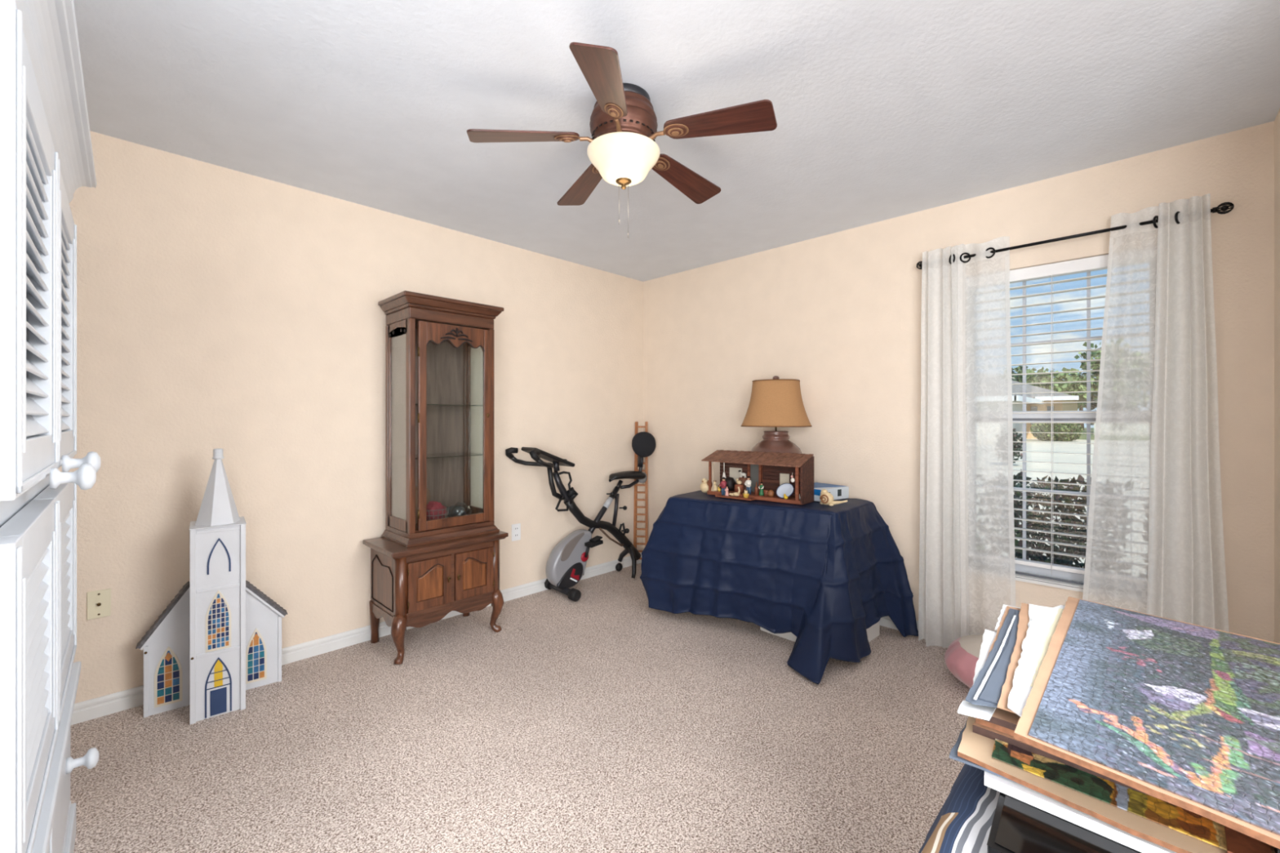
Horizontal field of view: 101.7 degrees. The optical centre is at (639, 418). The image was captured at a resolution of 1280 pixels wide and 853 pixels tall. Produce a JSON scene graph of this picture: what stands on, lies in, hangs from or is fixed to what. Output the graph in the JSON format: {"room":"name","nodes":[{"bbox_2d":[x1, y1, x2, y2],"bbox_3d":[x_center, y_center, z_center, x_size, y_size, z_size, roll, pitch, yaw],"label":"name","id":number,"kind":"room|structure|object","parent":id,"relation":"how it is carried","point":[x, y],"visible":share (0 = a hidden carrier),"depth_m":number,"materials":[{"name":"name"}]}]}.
{"room":"spare room","nodes":[
{"label":"spare room","id":0,"kind":"room"},
{"bbox_2d":[57,130,643,703],"bbox_3d":[-1.393,0.024,3.184,0.150,2.440,4.243,0,0,44],"label":"wall","id":1,"kind":"structure","parent":0,"point":[239,313],"depth_m":2.65,"materials":[{"name":"beige paint"}]},
{"bbox_2d":[86,588,111,620],"bbox_3d":[-2.260,0.774,2.175,0.014,0.115,0.070,0,0,44],"label":"cable wall plate","id":2,"kind":"object","parent":1,"relation":"attached to","point":[99,602],"visible":1,"depth_m":2.17,"materials":[{"name":"beige plastic"}]},
{"bbox_2d":[71,553,641,724],"bbox_3d":[-1.339,1.204,3.124,0.013,0.080,3.933,0,0,44],"label":"baseboard","id":3,"kind":"structure","parent":1,"relation":"attached to","point":[83,711],"depth_m":2.75,"materials":[{"name":"white wood"}]},
{"bbox_2d":[511,523,520,541],"bbox_3d":[-0.860,0.787,3.619,0.010,0.115,0.070,0,0,44],"label":"power outlet","id":4,"kind":"object","parent":1,"relation":"attached to","point":[516,528],"visible":1,"depth_m":3.62,"materials":[{"name":"white plastic"}]},
{"bbox_2d":[643,120,1274,642],"bbox_3d":[1.396,0.024,3.319,3.662,2.440,0.160,0,0,44],"label":"wall","id":5,"kind":"structure","parent":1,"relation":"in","point":[838,314],"depth_m":3.08,"materials":[{"name":"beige paint"}]},
{"bbox_2d":[879,615,918,630],"bbox_3d":[1.282,1.204,3.309,3.512,0.080,0.013,0,0,44],"label":"baseboard","id":6,"kind":"structure","parent":5,"relation":"attached to","point":[886,621],"depth_m":3.11,"materials":[{"name":"white wood"}]},
{"bbox_2d":[1010,271,1102,591],"bbox_3d":[2.083,0.025,2.626,0.765,1.602,0.166,0,0,44],"label":"window","id":7,"kind":"structure","parent":5,"relation":"attached to","point":[1034,575],"depth_m":2.63,"materials":[{"name":"plastic"}]},
{"bbox_2d":[1009,254,1108,574],"bbox_3d":[2.063,0.000,2.606,0.753,1.548,0.057,0,0,44],"label":"window blind","id":8,"kind":"object","parent":5,"relation":"attached to","point":[1100,262],"visible":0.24,"depth_m":2.60,"materials":[{"name":"white plastic"}]},
{"bbox_2d":[915,202,1234,269],"bbox_3d":[2.003,-0.839,2.543,1.185,0.086,0.107,0,0,44],"label":"curtain rod","id":9,"kind":"object","parent":5,"relation":"attached to","point":[1224,207],"visible":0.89,"depth_m":2.42,"materials":[{"name":"black metal"}]},
{"bbox_2d":[918,236,1015,648],"bbox_3d":[1.715,0.159,2.751,0.442,2.179,0.075,0,0,37],"label":"sheer curtain","id":10,"kind":"object","parent":9,"relation":"hanging from","point":[967,569],"visible":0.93,"depth_m":2.76,"materials":[{"name":"fabric"}]},
{"bbox_2d":[1082,193,1228,631],"bbox_3d":[2.211,0.159,2.267,0.484,2.179,0.086,0,0,44],"label":"sheer curtain","id":11,"kind":"object","parent":9,"relation":"hanging from","point":[1155,546],"visible":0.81,"depth_m":2.24,"materials":[{"name":"fabric"}]},
{"bbox_2d":[70,563,970,852],"bbox_3d":[0.043,1.304,0.434,6.044,0.120,6.183,0,0,44],"label":"floor","id":12,"kind":"structure","parent":0,"point":[605,721],"depth_m":1.97,"materials":[{"name":"carpet"}]},
{"bbox_2d":[0,0,101,852],"bbox_3d":[-1.432,0.253,0.976,0.582,1.982,1.318,0,0,-45],"label":"louvered door","id":13,"kind":"structure","parent":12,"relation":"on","point":[46,153],"depth_m":0.96,"materials":[{"name":"white wood"}]},
{"bbox_2d":[135,448,287,724],"bbox_3d":[-1.841,0.686,2.268,0.522,1.116,0.255,0,0,-40],"label":"church","id":14,"kind":"object","parent":12,"relation":"on","point":[219,638],"visible":1,"depth_m":2.21,"materials":[{"name":"white wood"}]},
{"bbox_2d":[362,290,508,664],"bbox_3d":[-1.156,0.296,2.973,0.433,1.913,0.660,0,0,44],"label":"curio cabinet","id":15,"kind":"object","parent":12,"relation":"on","point":[424,571],"visible":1,"depth_m":2.94,"materials":[{"name":"brown wood"}]},
{"bbox_2d":[415,486,431,524],"bbox_3d":[-1.280,0.493,3.009,0.130,0.202,0.130,0,0,44],"label":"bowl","id":16,"kind":"object","parent":15,"relation":"on","point":[428,493],"visible":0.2,"depth_m":2.98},
{"bbox_2d":[392,452,482,458],"bbox_3d":[-1.162,0.212,3.032,0.289,0.005,0.457,0,0,44],"label":"glass shelf","id":17,"kind":"object","parent":15,"relation":"attached to","point":[395,455],"depth_m":3.02,"materials":[{"name":"clear glass"}]},
{"bbox_2d":[426,501,449,520],"bbox_3d":[-1.155,0.528,2.936,0.146,0.129,0.154,0,0,44],"label":"wire basket","id":18,"kind":"object","parent":15,"relation":"on","point":[434,509],"visible":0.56,"depth_m":2.90,"materials":[{"name":"red metal"}]},
{"bbox_2d":[395,404,482,407],"bbox_3d":[-1.162,-0.078,3.032,0.289,0.005,0.457,0,0,44],"label":"glass shelf","id":19,"kind":"object","parent":15,"relation":"attached to","point":[397,405],"depth_m":3.07,"materials":[{"name":"clear glass"}]},
{"bbox_2d":[446,505,466,517],"bbox_3d":[-1.119,0.564,3.155,0.130,0.073,0.110,0,0,-36],"label":"cloth bundle","id":20,"kind":"object","parent":15,"relation":"on","point":[457,510],"visible":0.7,"depth_m":3.12,"materials":[{"name":"grey fabric"}]},
{"bbox_2d":[449,502,472,516],"bbox_3d":[-1.041,0.542,3.028,0.102,0.124,0.126,0,0,44],"label":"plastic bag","id":21,"kind":"object","parent":15,"relation":"in","point":[469,509],"visible":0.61,"depth_m":3.04,"materials":[{"name":"grey plastic"}]},
{"bbox_2d":[505,431,656,601],"bbox_3d":[-0.362,0.675,3.888,0.400,1.139,1.278,0,0,44],"label":"exercise bike","id":22,"kind":"object","parent":12,"relation":"on","point":[566,565],"visible":1,"depth_m":3.73,"materials":[{"name":"grey metal"}]},
{"bbox_2d":[633,422,648,559],"bbox_3d":[0.008,0.634,4.433,0.125,1.220,0.060,0,0,8],"label":"ladder","id":23,"kind":"object","parent":12,"relation":"on","point":[646,485],"visible":0.65,"depth_m":4.42,"materials":[{"name":"brown wood"}]},
{"bbox_2d":[760,621,879,642],"bbox_3d":[1.040,1.169,3.027,0.540,0.149,0.459,0,0,44],"label":"storage box","id":24,"kind":"object","parent":12,"relation":"on","point":[873,632],"visible":0.09,"depth_m":2.94,"materials":[{"name":"white cardboard"}]},
{"bbox_2d":[944,635,982,688],"bbox_3d":[1.636,1.129,2.397,0.406,0.222,0.409,0,0,44],"label":"pouf","id":25,"kind":"object","parent":12,"relation":"on","point":[962,655],"visible":0.31,"depth_m":2.38,"materials":[{"name":"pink fabric"}]},
{"bbox_3d":[0.791,0.924,0.695,0.545,0.640,1.300,0,0,44],"label":"folding table","id":26,"kind":"object","parent":12,"relation":"on","visible":0},
{"bbox_2d":[918,763,999,852],"bbox_3d":[0.748,0.862,0.737,0.679,0.550,1.382,0,0,44],"label":"striped comforter","id":27,"kind":"object","parent":26,"relation":"on","point":[963,824],"visible":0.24,"depth_m":0.78,"materials":[{"name":"blue fabric"}]},
{"bbox_2d":[986,791,1142,852],"bbox_3d":[0.734,0.568,0.631,0.508,0.038,0.392,0,0,44],"label":"picture frame","id":28,"kind":"object","parent":27,"relation":"on","point":[1018,826],"visible":0.31,"depth_m":0.69,"materials":[{"name":"black wood"}]},
{"bbox_2d":[984,770,1177,852],"bbox_3d":[0.923,0.541,0.849,0.540,0.014,0.695,0,0,44],"label":"board","id":29,"kind":"object","parent":28,"relation":"on","point":[1014,789],"visible":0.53,"depth_m":0.71,"materials":[{"name":"white wood"}]},
{"bbox_2d":[949,720,1014,782],"bbox_3d":[0.851,0.530,0.899,0.436,0.004,0.625,0,0,44],"label":"slate board","id":30,"kind":"object","parent":29,"relation":"on","point":[953,753],"visible":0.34,"depth_m":0.81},
{"bbox_2d":[957,715,1275,852],"bbox_3d":[0.923,0.524,0.866,0.566,0.007,0.711,0,0,44],"label":"picture frame","id":31,"kind":"object","parent":30,"relation":"on","point":[977,748],"visible":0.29,"depth_m":0.71,"materials":[{"name":"beige wood"}]},
{"bbox_2d":[972,720,1151,795],"bbox_3d":[0.952,0.514,0.888,0.556,0.012,0.600,0,0,44],"label":"board","id":32,"kind":"object","parent":31,"relation":"on","point":[986,731],"visible":0.16,"depth_m":0.81,"materials":[{"name":"wood"}]},
{"bbox_2d":[975,717,1014,736],"bbox_3d":[0.952,0.500,0.893,0.563,0.012,0.592,0,0,44],"label":"board","id":33,"kind":"object","parent":32,"relation":"on","point":[999,728],"visible":0.05,"depth_m":0.85,"materials":[{"name":"wood"}]},
{"bbox_2d":[979,707,1020,730],"bbox_3d":[0.948,0.488,0.893,0.569,0.011,0.598,0,0,44],"label":"board","id":34,"kind":"object","parent":33,"relation":"on","point":[1002,717],"visible":0.06,"depth_m":0.84,"materials":[{"name":"wood"}]},
{"bbox_2d":[957,700,995,720],"bbox_3d":[0.561,0.481,0.867,0.045,0.002,0.075,0,0,44],"label":"card","id":35,"kind":"object","parent":34,"relation":"on","point":[985,713],"visible":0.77,"depth_m":0.86,"materials":[{"name":"white paper"}]},
{"bbox_2d":[973,629,996,684],"bbox_3d":[0.721,0.478,1.014,0.144,0.002,0.322,0,0,44],"label":"card","id":36,"kind":"object","parent":34,"relation":"on","point":[988,636],"visible":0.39,"depth_m":1.08,"materials":[{"name":"white paper"}]},
{"bbox_2d":[995,604,1020,630],"bbox_3d":[0.909,0.475,1.208,0.143,0.002,0.202,0,0,44],"label":"card","id":37,"kind":"object","parent":34,"relation":"on","point":[1004,606],"visible":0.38,"depth_m":1.26,"materials":[{"name":"white paper"}]},
{"bbox_2d":[985,605,1020,661],"bbox_3d":[0.792,0.472,1.067,0.153,0.002,0.536,0,0,44],"label":"card","id":38,"kind":"object","parent":37,"relation":"on","point":[1007,608],"visible":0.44,"depth_m":1.20,"materials":[{"name":"paper"}]},
{"bbox_2d":[965,608,1020,707],"bbox_3d":[0.770,0.467,1.036,0.143,0.006,0.563,0,0,44],"label":"card","id":39,"kind":"object","parent":38,"relation":"on","point":[982,673],"depth_m":0.99,"materials":[{"name":"paper"}]},
{"bbox_2d":[979,602,1029,713],"bbox_3d":[0.818,0.464,1.031,0.187,0.006,0.621,0,0,44],"label":"card","id":40,"kind":"object","parent":39,"relation":"on","point":[992,692],"depth_m":0.97,"materials":[{"name":"paper"}]},
{"bbox_2d":[1027,604,1052,627],"bbox_3d":[0.901,0.460,1.104,0.171,0.002,0.420,0,0,44],"label":"board","id":41,"kind":"object","parent":40,"relation":"on","point":[1033,610],"visible":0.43,"depth_m":1.25,"materials":[{"name":"white paper"}]},
{"bbox_2d":[1007,604,1065,716],"bbox_3d":[0.837,0.457,1.011,0.169,0.002,0.653,0,0,44],"label":"board","id":42,"kind":"object","parent":41,"relation":"on","point":[1040,624],"visible":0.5,"depth_m":0.99,"materials":[{"name":"white paper"}]},
{"bbox_2d":[1030,608,1063,686],"bbox_3d":[0.877,0.455,1.024,0.134,0.001,0.512,0,0,44],"label":"board","id":43,"kind":"object","parent":42,"relation":"on","point":[1043,651],"visible":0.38,"depth_m":1.05,"materials":[{"name":"beige cardboard"}]},
{"bbox_2d":[1013,596,1279,848],"bbox_3d":[0.952,0.450,0.831,0.487,0.008,0.859,0,0,44],"label":"picture frame","id":44,"kind":"object","parent":42,"relation":"on","point":[1024,723],"visible":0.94,"depth_m":0.70,"materials":[{"name":"wood"}]},
{"bbox_2d":[1028,599,1279,835],"bbox_3d":[0.949,0.445,0.834,0.436,0.002,0.823,0,0,44],"label":"painting","id":45,"kind":"object","parent":42,"relation":"on","point":[1190,712],"visible":1,"depth_m":0.80},
{"bbox_2d":[991,738,1226,851],"bbox_3d":[0.658,0.518,0.752,0.250,0.002,0.124,0,0,44],"label":"painting","id":46,"kind":"object","parent":31,"relation":"on","point":[1170,815],"visible":0.67,"depth_m":0.72},
{"bbox_2d":[1224,826,1271,852],"bbox_3d":[0.745,0.516,0.639,0.039,0.008,0.105,0,0,44],"label":"wood board","id":47,"kind":"object","parent":31,"relation":"on","point":[1237,842],"visible":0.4,"depth_m":0.63,"materials":[{"name":"brown wood"}]},
{"bbox_2d":[1273,846,1279,852],"bbox_3d":[0.837,0.511,0.567,0.190,0.018,0.080,0,0,44],"label":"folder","id":48,"kind":"object","parent":31,"relation":"on","point":[1277,850],"visible":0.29,"depth_m":0.61,"materials":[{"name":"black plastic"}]},
{"bbox_3d":[0.773,0.881,3.218,0.939,0.729,0.670,0,0,44],"label":"side table","id":49,"kind":"object","parent":12,"relation":"on","visible":0},
{"bbox_2d":[640,487,918,684],"bbox_3d":[0.766,0.856,3.186,0.952,0.749,1.447,0,0,-42],"label":"tablecloth","id":50,"kind":"object","parent":49,"relation":"on","point":[815,572],"visible":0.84,"depth_m":2.90,"materials":[{"name":"blue fabric"}]},
{"bbox_2d":[699,478,712,493],"bbox_3d":[0.425,0.431,3.371,0.085,0.095,0.072,0,0,44],"label":"vase","id":51,"kind":"object","parent":50,"relation":"on","point":[704,486],"visible":0.7,"depth_m":3.35,"materials":[{"name":"beige ceramic"}]},
{"bbox_2d":[701,449,813,505],"bbox_3d":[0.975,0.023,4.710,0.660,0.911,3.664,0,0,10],"label":"model","id":52,"kind":"object","parent":50,"relation":"on","point":[753,464],"visible":0.93,"depth_m":3.14},
{"bbox_2d":[711,480,717,491],"bbox_3d":[0.475,0.424,3.309,0.047,0.068,0.050,0,0,44],"label":"figurine","id":53,"kind":"object","parent":52,"relation":"on","point":[715,486],"visible":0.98,"depth_m":3.30,"materials":[{"name":"beige ceramic"}]},
{"bbox_2d":[719,477,726,495],"bbox_3d":[0.513,0.413,3.202,0.047,0.110,0.043,0,0,44],"label":"figurine","id":54,"kind":"object","parent":52,"relation":"on","point":[723,482],"visible":1,"depth_m":3.19,"materials":[{"name":"red ceramic"}]},
{"bbox_2d":[722,462,726,478],"bbox_3d":[0.532,0.321,3.295,0.025,0.105,0.026,0,0,44],"label":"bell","id":55,"kind":"object","parent":52,"relation":"hanging from","point":[723,474],"visible":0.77,"depth_m":3.29,"materials":[{"name":"white ceramic"}]},
{"bbox_2d":[724,486,728,496],"bbox_3d":[0.530,0.441,3.179,0.025,0.055,0.024,0,0,44],"label":"figurine","id":56,"kind":"object","parent":52,"relation":"on","point":[726,494],"visible":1,"depth_m":3.17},
{"bbox_2d":[724,476,735,490],"bbox_3d":[0.573,0.414,3.332,0.072,0.085,0.072,0,0,44],"label":"figurine","id":57,"kind":"object","parent":52,"relation":"on","point":[730,481],"visible":0.77,"depth_m":3.30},
{"bbox_2d":[733,486,740,496],"bbox_3d":[0.582,0.436,3.138,0.051,0.060,0.025,0,0,44],"label":"figurine","id":58,"kind":"object","parent":52,"relation":"on","point":[735,494],"visible":1,"depth_m":3.13,"materials":[{"name":"beige plastic"}]},
{"bbox_2d":[734,478,743,493],"bbox_3d":[0.616,0.413,3.235,0.060,0.086,0.060,0,0,44],"label":"figurine","id":59,"kind":"object","parent":52,"relation":"on","point":[739,482],"visible":0.93,"depth_m":3.22,"materials":[{"name":"ceramic"}]},
{"bbox_2d":[738,477,747,491],"bbox_3d":[0.654,0.414,3.287,0.056,0.085,0.025,0,0,44],"label":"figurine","id":60,"kind":"object","parent":52,"relation":"on","point":[743,480],"visible":0.34,"depth_m":3.27,"materials":[{"name":"red wood"}]},
{"bbox_2d":[737,470,746,478],"bbox_3d":[0.645,0.348,3.289,0.057,0.046,0.022,0,0,44],"label":"cow","id":61,"kind":"object","parent":60,"relation":"on","point":[740,471],"visible":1,"depth_m":3.28},
{"bbox_2d":[742,489,749,497],"bbox_3d":[0.630,0.446,3.097,0.037,0.045,0.038,0,0,44],"label":"figurine","id":62,"kind":"object","parent":52,"relation":"on","point":[745,494],"visible":1,"depth_m":3.09,"materials":[{"name":"beige plastic"}]},
{"bbox_2d":[744,475,751,493],"bbox_3d":[0.660,0.402,3.167,0.046,0.108,0.042,0,0,44],"label":"figurine","id":63,"kind":"object","parent":52,"relation":"on","point":[748,482],"visible":0.99,"depth_m":3.16,"materials":[{"name":"white ceramic"}]},
{"bbox_2d":[754,481,758,494],"bbox_3d":[0.703,0.419,3.146,0.024,0.075,0.024,0,0,44],"label":"butter churn","id":64,"kind":"object","parent":52,"relation":"on","point":[756,491],"visible":1,"depth_m":3.14,"materials":[{"name":"red wood"}]},
{"bbox_2d":[758,482,764,495],"bbox_3d":[0.727,0.417,3.117,0.033,0.078,0.032,0,0,44],"label":"figurine","id":65,"kind":"object","parent":52,"relation":"on","point":[761,486],"visible":0.99,"depth_m":3.11,"materials":[{"name":"green ceramic"}]},
{"bbox_2d":[763,489,768,496],"bbox_3d":[0.749,0.439,3.087,0.033,0.034,0.034,0,0,44],"label":"clay pot","id":66,"kind":"object","parent":52,"relation":"on","point":[766,491],"visible":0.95,"depth_m":3.08,"materials":[{"name":"brown ceramic"}]},
{"bbox_2d":[767,489,773,497],"bbox_3d":[0.769,0.436,3.062,0.039,0.040,0.040,0,0,44],"label":"woven basket","id":67,"kind":"object","parent":52,"relation":"on","point":[771,493],"visible":1,"depth_m":3.05,"materials":[{"name":"brown wicker"}]},
{"bbox_2d":[776,483,794,497],"bbox_3d":[0.839,0.414,3.013,0.106,0.080,0.072,0,0,44],"label":"plate","id":68,"kind":"object","parent":52,"relation":"on","point":[788,489],"visible":0.98,"depth_m":3.02,"materials":[{"name":"white ceramic"}]},
{"bbox_2d":[791,473,794,482],"bbox_3d":[0.856,0.330,2.921,0.022,0.053,0.016,0,0,44],"label":"goose","id":69,"kind":"object","parent":52,"relation":"hanging from","point":[792,476],"visible":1,"depth_m":2.92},
{"bbox_2d":[741,375,812,489],"bbox_3d":[0.881,0.100,3.376,0.455,0.756,0.455,0,0,44],"label":"table lamp","id":70,"kind":"object","parent":50,"relation":"on","point":[775,402],"visible":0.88,"depth_m":3.23,"materials":[{"name":"beige fabric"}]},
{"bbox_2d":[813,482,848,502],"bbox_3d":[1.089,0.442,3.169,0.263,0.072,0.231,0,0,-34],"label":"carton","id":71,"kind":"object","parent":50,"relation":"on","point":[838,491],"visible":0.39,"depth_m":3.09,"materials":[{"name":"white cardboard"}]},
{"bbox_2d":[813,488,821,495],"bbox_3d":[0.982,0.427,3.095,0.002,0.035,0.223,0,0,-34],"label":"print","id":72,"kind":"object","parent":71,"relation":"attached to","point":[817,492],"depth_m":3.02},
{"bbox_2d":[813,482,846,488],"bbox_3d":[1.086,0.408,3.175,0.256,0.002,0.213,0,0,-34],"label":"print","id":73,"kind":"object","parent":71,"relation":"on","point":[816,485],"depth_m":3.15},
{"bbox_2d":[829,488,841,496],"bbox_3d":[1.144,0.438,3.067,0.135,0.040,0.001,0,0,-34],"label":"print","id":74,"kind":"object","parent":71,"relation":"attached to","point":[839,491],"depth_m":3.09},
{"bbox_2d":[819,488,847,506],"bbox_3d":[1.058,0.436,2.865,0.156,0.089,0.078,0,0,39],"label":"resin snail","id":75,"kind":"object","parent":50,"relation":"on","point":[826,498],"visible":1,"depth_m":2.87},
{"bbox_2d":[73,0,1279,281],"bbox_3d":[0.043,-1.271,0.434,6.044,0.150,6.183,0,0,44],"label":"ceiling","id":76,"kind":"structure","parent":0,"point":[884,109],"depth_m":1.94,"materials":[{"name":"paint"}]},
{"bbox_2d":[466,42,777,238],"bbox_3d":[-0.037,-0.937,1.978,1.088,0.518,1.046,0,0,44],"label":"ceiling fan","id":77,"kind":"object","parent":76,"relation":"hanging from","point":[622,150],"visible":1,"depth_m":1.85,"materials":[{"name":"brown wood"}]},
{"bbox_2d":[1274,108,1279,643],"bbox_3d":[2.138,0.024,1.563,0.150,2.440,1.323,0,0,44],"label":"wall","id":78,"kind":"structure","parent":0,"point":[1277,122],"depth_m":2.03,"materials":[{"name":"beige paint"}]},
{"label":"outside","id":79,"kind":"structure","parent":0,"visible":0},
{"bbox_2d":[1013,438,1093,568],"bbox_3d":[25.007,1.574,14.599,36.500,0.100,44.200,0,0,44],"label":"driveway","id":80,"kind":"structure","parent":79,"point":[1038,446],"depth_m":18.59,"materials":[{"name":"concrete"}]},
{"bbox_2d":[1012,428,1022,462],"bbox_3d":[12.080,0.872,16.998,0.896,1.355,1.028,0,0,44],"label":"shrub","id":81,"kind":"object","parent":80,"relation":"on","point":[1015,437],"visible":0.2,"depth_m":16.77,"materials":[{"name":"green plant"}]},
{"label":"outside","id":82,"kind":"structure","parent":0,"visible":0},
{"bbox_2d":[1076,427,1094,439],"bbox_3d":[43.029,1.594,44.248,180.000,0.100,116.560,0,0,44],"label":"lawn","id":83,"kind":"structure","parent":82,"point":[1083,437],"depth_m":48.51,"materials":[{"name":"green plant"}]},
{"bbox_2d":[1011,373,1018,381],"bbox_3d":[39.218,-2.205,59.642,7.347,7.522,7.501,0,0,44],"label":"leafy tree","id":84,"kind":"object","parent":83,"relation":"on","point":[1013,377],"visible":0.02,"depth_m":58.73,"materials":[{"name":"green plant"}]},
{"bbox_2d":[1011,365,1054,382],"bbox_3d":[52.926,-2.854,72.052,7.712,8.821,8.095,0,0,44],"label":"leafy tree","id":85,"kind":"object","parent":83,"relation":"on","point":[1019,370],"visible":0.03,"depth_m":70.36,"materials":[{"name":"green plant"}]},
{"bbox_2d":[1011,380,1086,439],"bbox_3d":[23.473,-1.606,48.172,26.488,6.300,23.800,0,0,44],"label":"house","id":86,"kind":"structure","parent":83,"relation":"on","point":[1016,388],"depth_m":39.59,"materials":[{"name":"beige paint"}]},
{"bbox_2d":[1018,366,1094,408],"bbox_3d":[46.379,-2.156,58.040,6.668,7.425,6.686,0,0,44],"label":"leafy tree","id":87,"kind":"object","parent":83,"relation":"on","point":[1039,378],"visible":0.41,"depth_m":57.45,"materials":[{"name":"green plant"}]},
{"bbox_2d":[1030,422,1084,441],"bbox_3d":[28.785,0.781,36.012,2.936,1.946,2.136,0,0,44],"label":"bush","id":88,"kind":"object","parent":83,"relation":"on","point":[1042,430],"visible":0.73,"depth_m":35.34,"materials":[{"name":"green plant"}]},
{"bbox_2d":[1063,359,1098,430],"bbox_3d":[59.393,-3.162,69.561,6.982,9.437,6.768,0,0,44],"label":"leafy tree","id":89,"kind":"object","parent":83,"relation":"on","point":[1078,374],"visible":0.06,"depth_m":69.19,"materials":[{"name":"green plant"}]},
{"bbox_2d":[1073,342,1101,401],"bbox_3d":[50.529,-3.534,56.067,6.634,10.182,6.266,0,0,44],"label":"leafy tree","id":90,"kind":"object","parent":83,"relation":"on","point":[1095,365],"visible":0.14,"depth_m":55.92,"materials":[{"name":"green plant"}]},
{"bbox_2d":[1082,393,1097,425],"bbox_3d":[44.868,-0.529,49.956,2.859,4.169,4.108,0,0,-10],"label":"leafy tree","id":91,"kind":"object","parent":83,"relation":"on","point":[1093,406],"visible":0.05,"depth_m":50.73,"materials":[{"name":"green plant"}]},
{"bbox_3d":[2.330,1.514,3.830,8.000,0.100,1.860,0,0,44],"label":"planting bed","id":92,"kind":"object","parent":83,"relation":"on","visible":0},
{"bbox_2d":[1013,468,1091,568],"bbox_3d":[2.523,0.894,3.198,0.797,1.148,0.684,0,0,44],"label":"shrub","id":93,"kind":"object","parent":92,"relation":"on","point":[1058,559],"visible":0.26,"depth_m":3.09,"materials":[{"name":"green plant"}]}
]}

